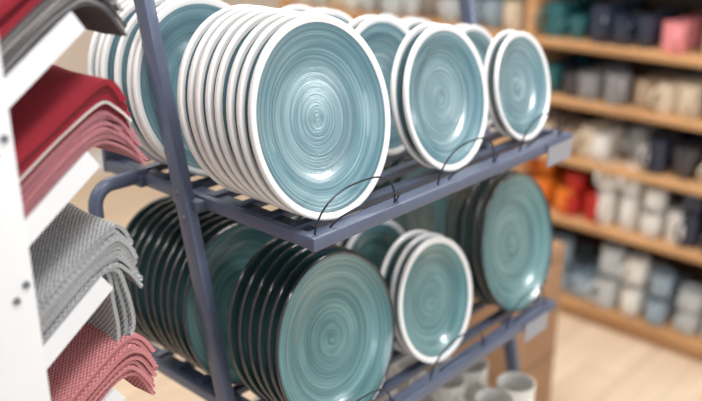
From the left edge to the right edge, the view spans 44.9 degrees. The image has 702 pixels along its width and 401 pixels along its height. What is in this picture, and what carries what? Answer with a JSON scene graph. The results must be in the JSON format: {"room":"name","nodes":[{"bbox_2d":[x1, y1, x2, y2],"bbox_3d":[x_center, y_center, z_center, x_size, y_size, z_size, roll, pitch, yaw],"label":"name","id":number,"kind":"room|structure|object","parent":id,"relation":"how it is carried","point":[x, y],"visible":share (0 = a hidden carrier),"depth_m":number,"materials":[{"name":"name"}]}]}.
{"room":"store","nodes":[
{"label":"store","id":0,"kind":"room"},
{"bbox_2d":[52,0,117,153],"bbox_3d":[-2.958,-1.031,2.885,0.100,3.000,5.720,18,27,39],"label":"wall","id":1,"kind":"structure","parent":0,"point":[74,58],"depth_m":4.62,"materials":[{"name":"beige paint"}]},
{"bbox_2d":[90,151,103,170],"bbox_3d":[-2.949,0.353,3.324,0.015,0.100,5.620,18,27,39],"label":"baseboard","id":2,"kind":"structure","parent":1,"relation":"attached to","point":[97,156],"depth_m":4.85,"materials":[{"name":"white wood"}]},
{"bbox_2d":[219,0,278,7],"bbox_3d":[1.705,-0.868,2.453,7.400,3.000,0.100,18,27,39],"label":"wall","id":3,"kind":"structure","parent":0,"point":[268,3],"depth_m":4.47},
{"bbox_2d":[69,160,701,400],"bbox_3d":[-0.230,1.276,1.081,7.500,0.050,5.720,18,27,39],"label":"floor","id":4,"kind":"structure","parent":0,"point":[593,362],"depth_m":2.90,"materials":[{"name":"brown wood"}]},
{"bbox_2d":[0,12,124,400],"bbox_3d":[-0.448,0.210,1.004,0.370,2.000,0.259,18,27,39],"label":"display stand","id":5,"kind":"object","parent":4,"relation":"on","point":[25,361],"visible":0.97,"depth_m":0.86,"materials":[{"name":"metal"}]},
{"bbox_2d":[0,0,126,74],"bbox_3d":[-0.394,-0.199,0.903,0.222,0.159,0.220,18,27,39],"label":"placemats","id":6,"kind":"object","parent":5,"relation":"on","point":[23,23],"visible":0.98,"depth_m":0.84,"materials":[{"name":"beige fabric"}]},
{"bbox_2d":[9,64,148,218],"bbox_3d":[-0.390,-0.063,0.958,0.223,0.161,0.233,18,27,39],"label":"placemats","id":7,"kind":"object","parent":5,"relation":"on","point":[64,114],"visible":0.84,"depth_m":0.90,"materials":[{"name":"red fabric"}]},
{"bbox_2d":[29,202,142,343],"bbox_3d":[-0.395,0.095,1.014,0.221,0.158,0.203,18,27,39],"label":"placemats","id":8,"kind":"object","parent":5,"relation":"on","point":[78,247],"visible":0.61,"depth_m":0.97,"materials":[{"name":"grey fabric"}]},
{"bbox_2d":[47,322,157,400],"bbox_3d":[-0.392,0.223,1.063,0.224,0.145,0.213,18,27,39],"label":"placemats","id":9,"kind":"object","parent":5,"relation":"on","point":[92,362],"visible":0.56,"depth_m":1.02,"materials":[{"name":"pink fabric"}]},
{"bbox_2d":[88,0,571,400],"bbox_3d":[-0.026,0.041,1.524,0.733,1.950,0.840,18,27,39],"label":"display rack","id":10,"kind":"object","parent":4,"relation":"on","point":[190,197],"visible":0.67,"depth_m":1.27,"materials":[{"name":"blue metal"}]},
{"bbox_2d":[87,0,127,75],"bbox_3d":[-0.304,-0.200,1.361,0.071,0.263,0.269,16,26,36],"label":"dinner plate","id":11,"kind":"object","parent":10,"relation":"on","point":[95,38],"visible":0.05,"depth_m":1.26,"materials":[{"name":"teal ceramic"}]},
{"bbox_2d":[95,0,133,76],"bbox_3d":[-0.289,-0.196,1.349,0.071,0.263,0.269,15,26,35],"label":"dinner plate","id":12,"kind":"object","parent":10,"relation":"on","point":[124,5],"visible":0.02,"depth_m":1.25,"materials":[{"name":"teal ceramic"}]},
{"bbox_2d":[100,2,167,164],"bbox_3d":[-0.276,-0.190,1.334,0.071,0.263,0.269,16,26,36],"label":"dinner plate","id":13,"kind":"object","parent":10,"relation":"on","point":[111,42],"visible":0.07,"depth_m":1.24,"materials":[{"name":"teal ceramic"}]},
{"bbox_2d":[114,0,167,163],"bbox_3d":[-0.252,-0.184,1.317,0.071,0.263,0.269,16,26,36],"label":"dinner plate","id":14,"kind":"object","parent":10,"relation":"on","point":[125,42],"visible":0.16,"depth_m":1.23,"materials":[{"name":"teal ceramic"}]},
{"bbox_2d":[125,195,172,340],"bbox_3d":[-0.304,0.119,1.483,0.070,0.256,0.262,15,26,35],"label":"dinner plate","id":15,"kind":"object","parent":10,"relation":"on","point":[141,213],"visible":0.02,"depth_m":1.42,"materials":[{"name":"green ceramic"}]},
{"bbox_2d":[125,199,174,345],"bbox_3d":[-0.289,0.123,1.470,0.070,0.256,0.262,16,26,36],"label":"dinner plate","id":16,"kind":"object","parent":10,"relation":"on","point":[135,235],"visible":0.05,"depth_m":1.40,"materials":[{"name":"green ceramic"}]},
{"bbox_2d":[127,0,177,160],"bbox_3d":[-0.228,-0.177,1.298,0.071,0.263,0.269,16,26,36],"label":"dinner plate","id":17,"kind":"object","parent":10,"relation":"on","point":[137,37],"visible":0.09,"depth_m":1.20,"materials":[{"name":"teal ceramic"}]},
{"bbox_2d":[129,203,176,345],"bbox_3d":[-0.272,0.127,1.459,0.070,0.256,0.262,15,26,35],"label":"dinner plate","id":18,"kind":"object","parent":10,"relation":"on","point":[154,222],"visible":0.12,"depth_m":1.38,"materials":[{"name":"green ceramic"}]},
{"bbox_2d":[136,209,177,353],"bbox_3d":[-0.258,0.133,1.445,0.070,0.256,0.262,16,26,35],"label":"dinner plate","id":19,"kind":"object","parent":10,"relation":"on","point":[158,230],"visible":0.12,"depth_m":1.36,"materials":[{"name":"green ceramic"}]},
{"bbox_2d":[145,209,204,353],"bbox_3d":[-0.241,0.137,1.434,0.070,0.256,0.262,16,26,35],"label":"dinner plate","id":20,"kind":"object","parent":10,"relation":"on","point":[175,223],"visible":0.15,"depth_m":1.34,"materials":[{"name":"green ceramic"}]},
{"bbox_2d":[132,0,229,176],"bbox_3d":[-0.216,-0.171,1.283,0.071,0.263,0.269,16,26,36],"label":"dinner plate","id":21,"kind":"object","parent":10,"relation":"on","point":[178,21],"visible":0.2,"depth_m":1.24,"materials":[{"name":"teal ceramic"}]},
{"bbox_2d":[152,209,213,359],"bbox_3d":[-0.226,0.142,1.421,0.070,0.256,0.262,16,26,35],"label":"dinner plate","id":22,"kind":"object","parent":10,"relation":"on","point":[160,264],"visible":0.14,"depth_m":1.33,"materials":[{"name":"green ceramic"}]},
{"bbox_2d":[160,213,221,362],"bbox_3d":[-0.211,0.147,1.408,0.070,0.256,0.262,15,25,35],"label":"dinner plate","id":23,"kind":"object","parent":10,"relation":"on","point":[178,245],"visible":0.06,"depth_m":1.32,"materials":[{"name":"green ceramic"}]},
{"bbox_2d":[167,216,228,369],"bbox_3d":[-0.197,0.152,1.393,0.070,0.256,0.262,15,26,35],"label":"dinner plate","id":24,"kind":"object","parent":10,"relation":"on","point":[181,257],"visible":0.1,"depth_m":1.30,"materials":[{"name":"green ceramic"}]},
{"bbox_2d":[174,219,236,375],"bbox_3d":[-0.183,0.157,1.380,0.070,0.256,0.262,16,26,36],"label":"dinner plate","id":25,"kind":"object","parent":10,"relation":"on","point":[184,273],"visible":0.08,"depth_m":1.29,"materials":[{"name":"green ceramic"}]},
{"bbox_2d":[177,4,249,194],"bbox_3d":[-0.139,-0.141,1.204,0.071,0.263,0.269,15,26,35],"label":"dinner plate","id":26,"kind":"object","parent":10,"relation":"on","point":[182,86],"visible":0.15,"depth_m":1.11,"materials":[{"name":"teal ceramic"}]},
{"bbox_2d":[187,5,265,192],"bbox_3d":[-0.123,-0.138,1.195,0.071,0.263,0.269,16,26,36],"label":"dinner plate","id":27,"kind":"object","parent":10,"relation":"on","point":[205,39],"visible":0.09,"depth_m":1.10,"materials":[{"name":"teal ceramic"}]},
{"bbox_2d":[183,222,275,384],"bbox_3d":[-0.168,0.162,1.367,0.070,0.256,0.262,16,26,36],"label":"dinner plate","id":28,"kind":"object","parent":10,"relation":"on","point":[228,251],"visible":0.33,"depth_m":1.34,"materials":[{"name":"green ceramic"}]},
{"bbox_2d":[195,7,271,199],"bbox_3d":[-0.112,-0.133,1.182,0.071,0.263,0.269,15,26,35],"label":"dinner plate","id":29,"kind":"object","parent":10,"relation":"on","point":[200,87],"visible":0.19,"depth_m":1.09,"materials":[{"name":"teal ceramic"}]},
{"bbox_2d":[205,8,279,202],"bbox_3d":[-0.097,-0.129,1.171,0.071,0.263,0.269,15,26,35],"label":"dinner plate","id":30,"kind":"object","parent":10,"relation":"on","point":[219,52],"visible":0.19,"depth_m":1.08,"materials":[{"name":"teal ceramic"}]},
{"bbox_2d":[214,9,293,205],"bbox_3d":[-0.083,-0.124,1.159,0.071,0.263,0.269,16,26,36],"label":"dinner plate","id":31,"kind":"object","parent":10,"relation":"on","point":[224,70],"visible":0.16,"depth_m":1.07,"materials":[{"name":"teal ceramic"}]},
{"bbox_2d":[228,237,285,400],"bbox_3d":[-0.094,0.181,1.318,0.070,0.256,0.262,15,26,35],"label":"dinner plate","id":32,"kind":"object","parent":10,"relation":"on","point":[243,280],"visible":0.12,"depth_m":1.24,"materials":[{"name":"green ceramic"}]},
{"bbox_2d":[226,11,305,210],"bbox_3d":[-0.066,-0.118,1.141,0.071,0.263,0.269,16,26,36],"label":"dinner plate","id":33,"kind":"object","parent":10,"relation":"on","point":[231,98],"visible":0.16,"depth_m":1.05,"materials":[{"name":"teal ceramic"}]},
{"bbox_2d":[238,241,293,400],"bbox_3d":[-0.078,0.185,1.306,0.070,0.256,0.262,15,26,35],"label":"dinner plate","id":34,"kind":"object","parent":10,"relation":"on","point":[243,322],"visible":0.23,"depth_m":1.22,"materials":[{"name":"green ceramic"}]},
{"bbox_2d":[236,13,313,215],"bbox_3d":[-0.052,-0.113,1.129,0.071,0.263,0.269,15,26,35],"label":"dinner plate","id":35,"kind":"object","parent":10,"relation":"on","point":[249,65],"visible":0.15,"depth_m":1.04,"materials":[{"name":"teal ceramic"}]},
{"bbox_2d":[248,244,335,400],"bbox_3d":[-0.062,0.189,1.296,0.070,0.256,0.262,16,26,36],"label":"dinner plate","id":36,"kind":"object","parent":10,"relation":"on","point":[274,268],"visible":0.15,"depth_m":1.21,"materials":[{"name":"green ceramic"}]},
{"bbox_2d":[291,215,302,220],"bbox_3d":[-0.061,0.098,1.606,0.059,0.208,0.212,15,26,35],"label":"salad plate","id":37,"kind":"object","parent":10,"relation":"on","point":[298,217],"visible":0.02,"depth_m":1.56,"materials":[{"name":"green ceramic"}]},
{"bbox_2d":[282,5,312,11],"bbox_3d":[-0.087,-0.234,1.514,0.062,0.221,0.226,16,26,36],"label":"salad plate","id":38,"kind":"object","parent":10,"relation":"on","point":[301,8],"visible":0.03,"depth_m":1.50,"materials":[{"name":"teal ceramic"}]},
{"bbox_2d":[257,244,340,400],"bbox_3d":[-0.048,0.194,1.282,0.070,0.256,0.262,16,26,35],"label":"dinner plate","id":39,"kind":"object","parent":10,"relation":"on","point":[283,273],"visible":0.2,"depth_m":1.20,"materials":[{"name":"green ceramic"}]},
{"bbox_2d":[267,246,357,400],"bbox_3d":[-0.032,0.198,1.271,0.070,0.256,0.262,16,26,36],"label":"dinner plate","id":40,"kind":"object","parent":10,"relation":"on","point":[280,300],"visible":0.12,"depth_m":1.19,"materials":[{"name":"green ceramic"}]},
{"bbox_2d":[305,8,327,12],"bbox_3d":[-0.045,-0.220,1.476,0.062,0.221,0.226,15,26,35],"label":"salad plate","id":41,"kind":"object","parent":10,"relation":"on","point":[313,10],"visible":0.02,"depth_m":1.44,"materials":[{"name":"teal ceramic"}]},
{"bbox_2d":[248,14,390,220],"bbox_3d":[-0.036,-0.109,1.118,0.071,0.263,0.269,15,26,35],"label":"dinner plate","id":42,"kind":"object","parent":10,"relation":"on","point":[319,122],"visible":0.98,"depth_m":1.12,"materials":[{"name":"teal ceramic"}]},
{"bbox_2d":[314,9,352,23],"bbox_3d":[-0.031,-0.214,1.460,0.062,0.221,0.226,16,26,36],"label":"salad plate","id":43,"kind":"object","parent":10,"relation":"on","point":[337,14],"visible":0.06,"depth_m":1.46,"materials":[{"name":"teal ceramic"}]},
{"bbox_2d":[275,251,394,400],"bbox_3d":[-0.020,0.204,1.254,0.070,0.256,0.262,15,25,35],"label":"dinner plate","id":44,"kind":"object","parent":10,"relation":"on","point":[335,336],"visible":1,"depth_m":1.26,"materials":[{"name":"green ceramic"}]},
{"bbox_2d":[336,237,349,246],"bbox_3d":[0.031,0.129,1.524,0.059,0.208,0.212,15,26,35],"label":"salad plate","id":45,"kind":"object","parent":10,"relation":"on","point":[342,243],"visible":0.02,"depth_m":1.46,"materials":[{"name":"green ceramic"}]},
{"bbox_2d":[348,15,377,29],"bbox_3d":[0.039,-0.192,1.400,0.062,0.221,0.226,16,26,36],"label":"salad plate","id":46,"kind":"object","parent":10,"relation":"on","point":[355,23],"visible":0.03,"depth_m":1.36,"materials":[{"name":"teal ceramic"}]},
{"bbox_2d":[345,220,404,270],"bbox_3d":[0.047,0.135,1.508,0.059,0.207,0.212,15,25,35],"label":"salad plate","id":47,"kind":"object","parent":10,"relation":"on","point":[374,243],"visible":0.13,"depth_m":1.51,"materials":[{"name":"green ceramic"}]},
{"bbox_2d":[365,163,386,208],"bbox_3d":[0.111,0.013,1.762,0.070,0.256,0.262,16,26,36],"label":"dinner plate","id":48,"kind":"object","parent":10,"relation":"on","point":[385,164],"visible":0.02,"depth_m":1.69,"materials":[{"name":"green ceramic"}]},
{"bbox_2d":[355,16,409,154],"bbox_3d":[0.056,-0.188,1.390,0.062,0.221,0.226,16,26,35],"label":"salad plate","id":49,"kind":"object","parent":10,"relation":"on","point":[384,35],"visible":0.23,"depth_m":1.40,"materials":[{"name":"teal ceramic"}]},
{"bbox_2d":[379,14,399,20],"bbox_3d":[0.073,-0.268,1.656,0.054,0.184,0.188,16,26,36],"label":"plate","id":50,"kind":"object","parent":10,"relation":"on","point":[389,15],"visible":0.02,"depth_m":1.65,"materials":[{"name":"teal ceramic"}]},
{"bbox_2d":[375,156,405,204],"bbox_3d":[0.128,0.018,1.750,0.070,0.256,0.262,15,26,35],"label":"dinner plate","id":51,"kind":"object","parent":10,"relation":"on","point":[396,162],"visible":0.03,"depth_m":1.68,"materials":[{"name":"green ceramic"}]},
{"bbox_2d":[387,155,413,220],"bbox_3d":[0.149,0.025,1.733,0.070,0.256,0.262,15,26,35],"label":"dinner plate","id":52,"kind":"object","parent":10,"relation":"on","point":[409,157],"visible":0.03,"depth_m":1.67,"materials":[{"name":"green ceramic"}]},
{"bbox_2d":[380,230,429,353],"bbox_3d":[0.110,0.155,1.455,0.059,0.208,0.212,16,26,36],"label":"salad plate","id":53,"kind":"object","parent":10,"relation":"on","point":[389,263],"visible":0.24,"depth_m":1.41,"materials":[{"name":"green ceramic"}]},
{"bbox_2d":[399,17,415,24],"bbox_3d":[0.117,-0.254,1.617,0.054,0.184,0.188,16,26,36],"label":"plate","id":54,"kind":"object","parent":10,"relation":"on","point":[405,20],"visible":0.03,"depth_m":1.59,"materials":[{"name":"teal ceramic"}]},
{"bbox_2d":[378,348,449,400],"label":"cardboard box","id":55,"kind":"object","parent":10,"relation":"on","point":[408,360],"depth_m":1.78,"materials":[{"name":"white cardboard"}]},
{"bbox_2d":[390,22,438,168],"bbox_3d":[0.130,-0.164,1.325,0.062,0.221,0.226,15,26,35],"label":"salad plate","id":56,"kind":"object","parent":10,"relation":"on","point":[396,84],"visible":0.28,"depth_m":1.26,"materials":[{"name":"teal ceramic"}]},
{"bbox_2d":[404,18,429,30],"bbox_3d":[0.132,-0.249,1.606,0.054,0.184,0.188,16,26,36],"label":"plate","id":57,"kind":"object","parent":10,"relation":"on","point":[413,23],"visible":0.06,"depth_m":1.58,"materials":[{"name":"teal ceramic"}]},
{"bbox_2d":[390,233,443,354],"bbox_3d":[0.129,0.160,1.443,0.059,0.208,0.212,15,25,35],"label":"salad plate","id":58,"kind":"object","parent":10,"relation":"on","point":[407,251],"visible":0.17,"depth_m":1.38,"materials":[{"name":"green ceramic"}]},
{"bbox_2d":[393,167,452,235],"bbox_3d":[0.163,0.031,1.717,0.070,0.256,0.262,16,26,36],"label":"dinner plate","id":59,"kind":"object","parent":10,"relation":"on","point":[430,217],"visible":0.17,"depth_m":1.72,"materials":[{"name":"green ceramic"}]},
{"bbox_2d":[397,237,472,363],"bbox_3d":[0.141,0.166,1.427,0.059,0.207,0.212,15,25,35],"label":"salad plate","id":60,"kind":"object","parent":10,"relation":"on","point":[434,296],"visible":1,"depth_m":1.43,"materials":[{"name":"green ceramic"}]},
{"bbox_2d":[403,24,487,170],"bbox_3d":[0.147,-0.159,1.312,0.062,0.221,0.226,16,26,36],"label":"salad plate","id":61,"kind":"object","parent":10,"relation":"on","point":[445,89],"visible":0.98,"depth_m":1.32,"materials":[{"name":"teal ceramic"}]},
{"bbox_2d":[444,184,477,298],"bbox_3d":[0.252,0.058,1.643,0.070,0.256,0.262,16,26,36],"label":"dinner plate","id":62,"kind":"object","parent":10,"relation":"on","point":[457,201],"visible":0.16,"depth_m":1.59,"materials":[{"name":"green ceramic"}]},
{"bbox_2d":[455,24,468,29],"bbox_3d":[0.206,-0.226,1.545,0.054,0.184,0.188,16,26,36],"label":"plate","id":63,"kind":"object","parent":10,"relation":"on","point":[460,26],"visible":0.02,"depth_m":1.52,"materials":[{"name":"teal ceramic"}]},
{"bbox_2d":[461,25,492,127],"bbox_3d":[0.222,-0.221,1.532,0.054,0.184,0.188,16,26,36],"label":"plate","id":64,"kind":"object","parent":10,"relation":"on","point":[481,38],"visible":0.16,"depth_m":1.55,"materials":[{"name":"teal ceramic"}]},
{"bbox_2d":[460,175,494,305],"bbox_3d":[0.278,0.068,1.617,0.070,0.256,0.262,16,26,35],"label":"dinner plate","id":65,"kind":"object","parent":10,"relation":"on","point":[478,188],"visible":0.21,"depth_m":1.55,"materials":[{"name":"green ceramic"}]},
{"bbox_2d":[421,358,535,400],"label":"cups","id":66,"kind":"object","parent":10,"relation":"on","point":[470,384],"depth_m":1.74,"materials":[{"name":"white ceramic"}]},
{"bbox_2d":[472,170,517,307],"bbox_3d":[0.296,0.072,1.607,0.070,0.256,0.262,15,26,35],"label":"dinner plate","id":67,"kind":"object","parent":10,"relation":"on","point":[490,187],"visible":0.27,"depth_m":1.53,"materials":[{"name":"green ceramic"}]},
{"bbox_2d":[484,30,516,137],"bbox_3d":[0.279,-0.203,1.484,0.054,0.184,0.188,16,26,35],"label":"plate","id":68,"kind":"object","parent":10,"relation":"on","point":[490,60],"visible":0.34,"depth_m":1.44,"materials":[{"name":"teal ceramic"}]},
{"bbox_2d":[480,172,552,312],"bbox_3d":[0.310,0.078,1.592,0.070,0.256,0.262,16,26,36],"label":"dinner plate","id":69,"kind":"object","parent":10,"relation":"on","point":[516,240],"visible":1,"depth_m":1.60,"materials":[{"name":"green ceramic"}]},
{"bbox_2d":[494,31,549,140],"bbox_3d":[0.294,-0.198,1.469,0.054,0.184,0.188,16,26,36],"label":"plate","id":70,"kind":"object","parent":10,"relation":"on","point":[521,71],"visible":1,"depth_m":1.48,"materials":[{"name":"teal ceramic"}]},
{"bbox_2d":[523,307,549,342],"bbox_3d":[0.349,0.235,1.602,0.002,0.042,0.090,18,27,39],"label":"price label","id":71,"kind":"object","parent":10,"relation":"attached to","point":[538,323],"visible":1,"depth_m":1.60,"materials":[{"name":"grey paper"}]},
{"bbox_2d":[546,134,573,166],"bbox_3d":[0.369,-0.088,1.504,0.002,0.042,0.090,18,27,39],"label":"price label","id":72,"kind":"object","parent":10,"relation":"attached to","point":[559,150],"visible":1,"depth_m":1.50,"materials":[{"name":"grey paper"}]},
{"bbox_2d":[279,0,701,361],"bbox_3d":[0.751,-0.472,3.181,2.612,1.745,0.339,18,27,39],"label":"wooden shelving unit","id":73,"kind":"object","parent":4,"relation":"on","point":[682,260],"visible":0.04,"depth_m":3.01,"materials":[{"name":"brown wood"}]},
{"bbox_2d":[300,0,460,22],"label":"mugs","id":74,"kind":"object","parent":73,"relation":"on","point":[449,10],"depth_m":3.43,"materials":[{"name":"white ceramic"}]},
{"bbox_2d":[474,0,526,30],"label":"mugs","id":75,"kind":"object","parent":73,"relation":"on","point":[509,14],"depth_m":3.11,"materials":[{"name":"white ceramic"}]},
{"bbox_2d":[460,151,701,248],"bbox_3d":[0.736,-0.132,3.290,2.464,0.242,0.354,18,27,39],"label":"mugs","id":76,"kind":"object","parent":73,"relation":"on","point":[604,198],"visible":0.35,"depth_m":2.99,"materials":[{"name":"beige ceramic"}]},
{"bbox_2d":[490,109,701,180],"bbox_3d":[0.748,-0.286,3.218,2.516,0.121,0.349,18,27,39],"label":"mugs","id":77,"kind":"object","parent":73,"relation":"on","point":[678,149],"visible":0.28,"depth_m":2.97,"materials":[{"name":"white ceramic"}]},
{"bbox_2d":[535,0,701,53],"label":"mugs","id":78,"kind":"object","parent":73,"relation":"on","point":[629,22],"depth_m":2.84,"materials":[{"name":"multicoloured ceramic"}]},
{"bbox_2d":[547,55,701,117],"bbox_3d":[0.746,-0.485,3.144,2.495,0.125,0.342,18,27,39],"label":"mugs","id":79,"kind":"object","parent":73,"relation":"on","point":[670,91],"visible":0.35,"depth_m":2.88,"materials":[{"name":"ceramic"}]},
{"bbox_2d":[553,235,701,334],"bbox_3d":[0.741,0.165,3.396,2.478,0.241,0.344,18,27,39],"label":"mugs","id":80,"kind":"object","parent":73,"relation":"on","point":[631,280],"visible":0.32,"depth_m":3.06,"materials":[{"name":"grey ceramic"}]},
{"bbox_2d":[450,240,565,400],"bbox_3d":[0.376,0.382,2.559,0.404,0.584,0.262,18,27,39],"label":"cardboard box","id":81,"kind":"object","parent":4,"relation":"on","point":[536,356],"visible":0.14,"depth_m":2.43,"materials":[{"name":"brown"}]}
]}

